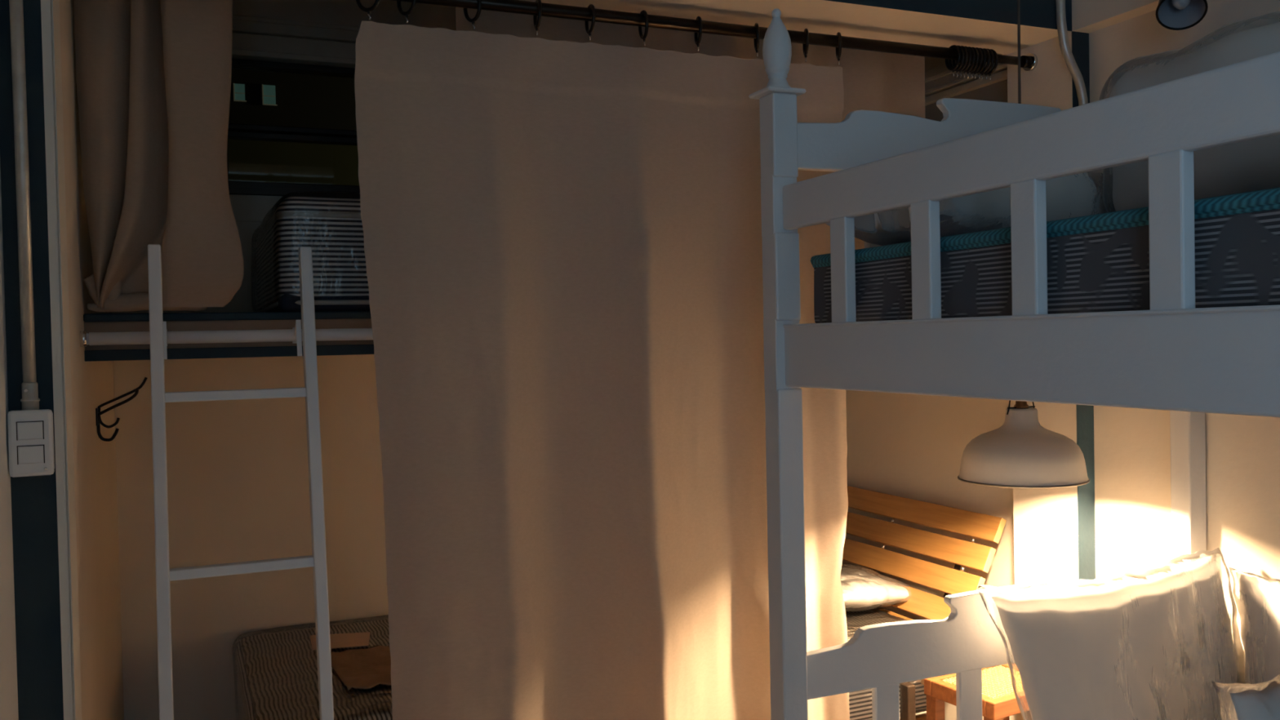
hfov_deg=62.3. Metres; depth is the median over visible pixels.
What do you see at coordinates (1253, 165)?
pillow
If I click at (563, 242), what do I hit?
linen curtain
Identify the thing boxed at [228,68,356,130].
wall
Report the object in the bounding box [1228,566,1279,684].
pillow
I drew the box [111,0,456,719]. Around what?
wall
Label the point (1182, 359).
bunk bed
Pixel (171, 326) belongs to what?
trim
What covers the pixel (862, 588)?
pillow
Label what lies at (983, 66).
curtain ring
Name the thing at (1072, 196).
pillow
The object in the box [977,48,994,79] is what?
curtain ring
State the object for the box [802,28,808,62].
curtain ring
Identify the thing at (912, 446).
wall
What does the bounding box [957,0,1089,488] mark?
pendant lamp
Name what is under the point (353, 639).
paper label
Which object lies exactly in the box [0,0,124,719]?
wall
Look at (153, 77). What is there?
curtain
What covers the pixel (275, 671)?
mattress
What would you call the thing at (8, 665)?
wall
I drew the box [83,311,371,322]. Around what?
trim
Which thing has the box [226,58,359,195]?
shelf
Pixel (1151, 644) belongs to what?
pillow
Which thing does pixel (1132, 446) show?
wall
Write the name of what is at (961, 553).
wooden bench
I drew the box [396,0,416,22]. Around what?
curtain ring
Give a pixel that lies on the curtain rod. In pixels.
(1028, 62)
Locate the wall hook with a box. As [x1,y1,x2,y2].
[95,377,147,441]
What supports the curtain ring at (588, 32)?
hanging from the curtain rod
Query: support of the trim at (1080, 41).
attached to the beam at (980, 24)
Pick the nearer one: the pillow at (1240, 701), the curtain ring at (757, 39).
the pillow at (1240, 701)
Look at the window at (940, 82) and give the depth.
3.37 m
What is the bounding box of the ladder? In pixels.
[147,244,333,719]
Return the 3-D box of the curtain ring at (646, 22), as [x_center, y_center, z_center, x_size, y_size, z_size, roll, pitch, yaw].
[0.008,-0.781,2.497,0.010,0.085,0.061,-2,1,-17]
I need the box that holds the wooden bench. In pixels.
[842,485,1006,719]
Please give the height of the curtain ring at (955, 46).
0.085 m
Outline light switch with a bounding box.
[7,408,54,477]
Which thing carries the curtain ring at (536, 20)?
hanging from the curtain rod
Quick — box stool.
[924,663,1029,719]
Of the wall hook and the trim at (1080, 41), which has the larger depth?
the trim at (1080, 41)
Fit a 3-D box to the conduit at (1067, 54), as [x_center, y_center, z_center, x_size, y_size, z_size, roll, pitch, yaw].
[1.157,-0.658,2.811,0.124,1.344,0.038,-2,1,-23]
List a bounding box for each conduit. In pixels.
[8,0,39,409]
[1055,0,1088,106]
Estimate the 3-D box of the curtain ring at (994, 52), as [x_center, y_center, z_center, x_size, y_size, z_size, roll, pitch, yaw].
[0.959,-0.810,2.906,0.008,0.085,0.061,-3,2,-26]
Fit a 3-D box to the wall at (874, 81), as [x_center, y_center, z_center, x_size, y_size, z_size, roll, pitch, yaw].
[0.203,-0.556,2.824,1.394,0.790,0.042,-2,1,-23]
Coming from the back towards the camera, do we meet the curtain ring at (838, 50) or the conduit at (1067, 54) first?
the conduit at (1067, 54)
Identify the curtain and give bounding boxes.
[73,0,244,311]
[354,21,849,719]
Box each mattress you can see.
[233,608,926,719]
[810,186,1279,323]
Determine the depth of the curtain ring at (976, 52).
2.86 m
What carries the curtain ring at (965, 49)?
hanging from the curtain rod
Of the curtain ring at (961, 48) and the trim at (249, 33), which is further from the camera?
the trim at (249, 33)
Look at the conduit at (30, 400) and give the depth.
1.85 m
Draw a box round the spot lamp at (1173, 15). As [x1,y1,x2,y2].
[1155,0,1208,30]
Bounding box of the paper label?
[309,631,369,649]
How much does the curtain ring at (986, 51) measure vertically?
0.085 m
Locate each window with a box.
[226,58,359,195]
[233,83,246,102]
[262,84,277,106]
[924,53,1008,121]
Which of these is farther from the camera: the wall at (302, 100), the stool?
the wall at (302, 100)
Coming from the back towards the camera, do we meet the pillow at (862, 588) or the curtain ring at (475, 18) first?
the pillow at (862, 588)
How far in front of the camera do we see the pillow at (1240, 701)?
1.70 m
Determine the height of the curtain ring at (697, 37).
0.085 m
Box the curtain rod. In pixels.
[393,0,1037,71]
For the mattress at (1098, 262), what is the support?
on the bunk bed
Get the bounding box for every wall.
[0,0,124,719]
[0,169,18,719]
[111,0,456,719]
[227,138,359,185]
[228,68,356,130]
[455,7,924,249]
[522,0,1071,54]
[842,0,1159,719]
[1088,0,1279,663]
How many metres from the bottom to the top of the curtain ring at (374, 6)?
0.084 m
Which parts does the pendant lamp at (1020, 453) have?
cord, lamp shade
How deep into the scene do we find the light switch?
1.85 m
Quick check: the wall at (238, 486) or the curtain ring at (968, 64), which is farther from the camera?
the wall at (238, 486)
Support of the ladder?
on the floor
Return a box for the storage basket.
[251,191,370,311]
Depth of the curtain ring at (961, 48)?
2.84 m
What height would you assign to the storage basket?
0.306 m
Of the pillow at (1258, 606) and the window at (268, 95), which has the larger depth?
the window at (268, 95)
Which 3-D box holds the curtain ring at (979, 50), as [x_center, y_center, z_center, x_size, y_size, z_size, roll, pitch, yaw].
[0.913,-0.808,2.886,0.009,0.085,0.061,-1,1,-23]
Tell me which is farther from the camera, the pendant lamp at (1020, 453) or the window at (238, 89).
the window at (238, 89)
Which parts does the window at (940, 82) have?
casing moulding, casing, casing moulding, casing moulding, pane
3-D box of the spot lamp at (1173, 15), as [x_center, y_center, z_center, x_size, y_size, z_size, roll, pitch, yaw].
[1.244,-0.859,2.388,0.182,0.223,0.116,-2,1,-23]
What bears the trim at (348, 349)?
attached to the wall at (33, 498)
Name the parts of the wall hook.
plate, hook arm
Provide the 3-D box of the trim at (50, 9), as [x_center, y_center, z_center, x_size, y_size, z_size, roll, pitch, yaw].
[-1.055,0.335,1.952,0.019,2.296,0.118,-2,1,-23]
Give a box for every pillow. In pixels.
[824,168,1106,245]
[840,564,912,612]
[977,547,1250,719]
[1093,18,1279,213]
[1211,674,1279,719]
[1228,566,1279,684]
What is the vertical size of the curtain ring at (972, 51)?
0.085 m
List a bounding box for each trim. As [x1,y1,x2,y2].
[40,0,82,719]
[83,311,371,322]
[84,318,373,350]
[84,344,373,361]
[231,14,359,58]
[231,48,355,67]
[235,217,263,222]
[1071,31,1095,587]
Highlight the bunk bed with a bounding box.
[748,8,1279,719]
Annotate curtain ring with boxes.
[355,0,379,19]
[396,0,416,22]
[463,0,481,30]
[533,0,542,35]
[585,4,595,40]
[638,9,648,46]
[694,16,702,52]
[753,22,759,57]
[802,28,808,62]
[835,31,841,65]
[945,44,960,76]
[948,45,964,76]
[951,45,968,77]
[955,46,972,77]
[960,46,975,78]
[963,47,979,78]
[967,47,982,79]
[970,48,986,79]
[973,48,991,79]
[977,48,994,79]
[981,48,998,79]
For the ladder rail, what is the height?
0.034 m
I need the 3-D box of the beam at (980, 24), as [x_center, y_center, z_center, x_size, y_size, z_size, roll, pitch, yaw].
[-0.001,-1.073,2.461,2.400,0.454,0.243,-2,1,-23]
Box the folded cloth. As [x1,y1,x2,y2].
[330,644,391,690]
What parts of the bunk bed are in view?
post, guard rail, post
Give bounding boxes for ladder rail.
[79,328,373,346]
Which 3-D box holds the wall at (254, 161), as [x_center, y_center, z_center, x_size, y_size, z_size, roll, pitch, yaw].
[-1.113,0.123,5.636,3.600,2.575,0.170,-2,1,-23]
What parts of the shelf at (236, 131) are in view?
frame, frame, frame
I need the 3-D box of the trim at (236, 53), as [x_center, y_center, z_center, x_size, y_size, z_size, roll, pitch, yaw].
[-0.699,-0.983,3.583,1.500,0.018,0.045,-2,1,-23]
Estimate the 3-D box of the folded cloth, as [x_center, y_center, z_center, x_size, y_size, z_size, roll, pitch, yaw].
[-0.746,0.845,2.933,0.210,0.010,0.380,-2,1,-23]

